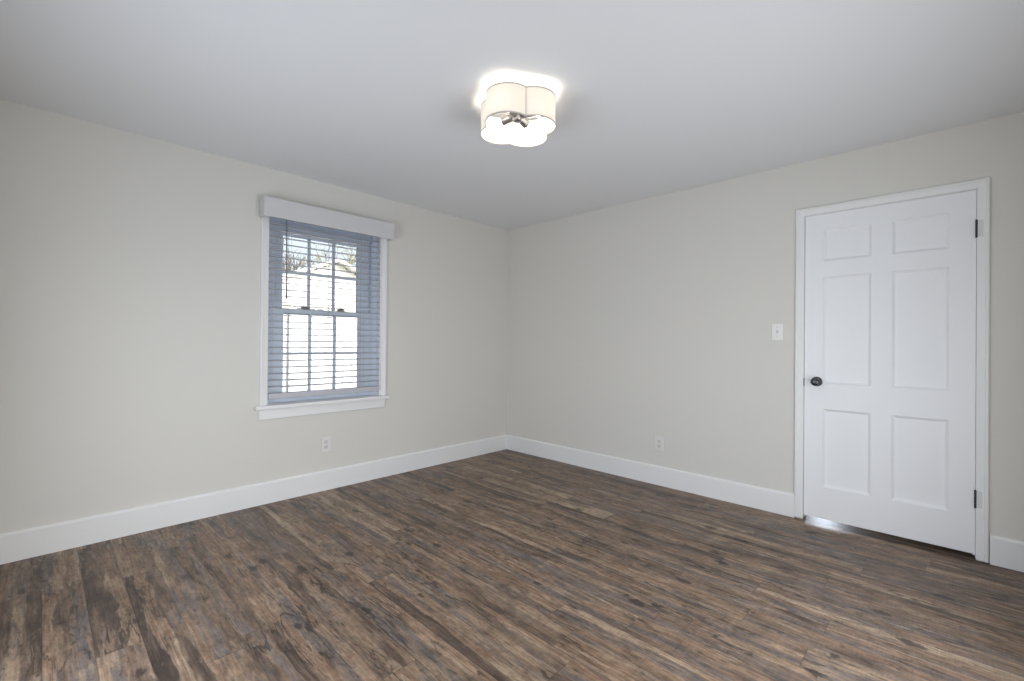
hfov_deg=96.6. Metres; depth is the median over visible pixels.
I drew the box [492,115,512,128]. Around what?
socket
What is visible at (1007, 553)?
baseboard
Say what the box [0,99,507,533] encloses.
wall
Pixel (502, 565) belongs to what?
floor
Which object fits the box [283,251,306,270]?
tree
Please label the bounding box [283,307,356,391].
privacy fence
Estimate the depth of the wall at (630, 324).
3.49 m
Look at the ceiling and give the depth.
2.15 m
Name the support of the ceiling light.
attached to the ceiling
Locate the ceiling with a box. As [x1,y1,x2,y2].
[0,0,1023,230]
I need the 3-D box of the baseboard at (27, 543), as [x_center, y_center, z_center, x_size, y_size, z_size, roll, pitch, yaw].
[-1.395,1.093,3.634,0.016,0.155,3.849,0,0,44]
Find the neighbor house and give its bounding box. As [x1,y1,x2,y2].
[282,259,355,311]
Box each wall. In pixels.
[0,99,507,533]
[507,112,1023,562]
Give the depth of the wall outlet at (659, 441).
3.77 m
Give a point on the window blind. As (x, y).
(273, 207)
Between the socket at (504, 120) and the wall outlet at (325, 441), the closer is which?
the socket at (504, 120)
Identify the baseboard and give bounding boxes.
[0,435,506,564]
[506,434,794,516]
[990,535,1023,571]
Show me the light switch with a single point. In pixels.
(777, 329)
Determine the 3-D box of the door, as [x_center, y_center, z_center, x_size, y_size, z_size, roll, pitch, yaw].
[2.275,0.155,2.807,0.911,2.076,0.180,0,0,44]
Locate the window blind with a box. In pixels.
[259,196,394,398]
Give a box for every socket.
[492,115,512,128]
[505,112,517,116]
[519,118,532,132]
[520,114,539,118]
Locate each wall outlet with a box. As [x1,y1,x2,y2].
[321,436,330,451]
[655,436,663,450]
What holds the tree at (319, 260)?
on the ground
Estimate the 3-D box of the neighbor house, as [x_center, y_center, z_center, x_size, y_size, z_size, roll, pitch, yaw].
[-8.812,-0.672,17.142,11.140,4.370,8.760,0,0,44]
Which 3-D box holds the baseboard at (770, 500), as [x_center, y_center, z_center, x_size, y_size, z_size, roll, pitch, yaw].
[0.924,1.115,4.054,2.758,0.155,0.016,0,0,44]
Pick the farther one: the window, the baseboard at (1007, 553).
the window
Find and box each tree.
[283,237,315,270]
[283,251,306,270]
[302,245,355,264]
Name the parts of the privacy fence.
board panel, post, board panel, rail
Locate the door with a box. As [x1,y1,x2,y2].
[794,177,989,562]
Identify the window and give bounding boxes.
[254,216,388,419]
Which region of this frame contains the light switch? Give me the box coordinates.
[772,324,782,339]
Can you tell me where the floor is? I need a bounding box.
[0,449,1023,680]
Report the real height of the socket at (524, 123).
0.050 m
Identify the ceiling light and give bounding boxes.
[481,82,555,146]
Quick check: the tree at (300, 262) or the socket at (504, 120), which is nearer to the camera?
the socket at (504, 120)

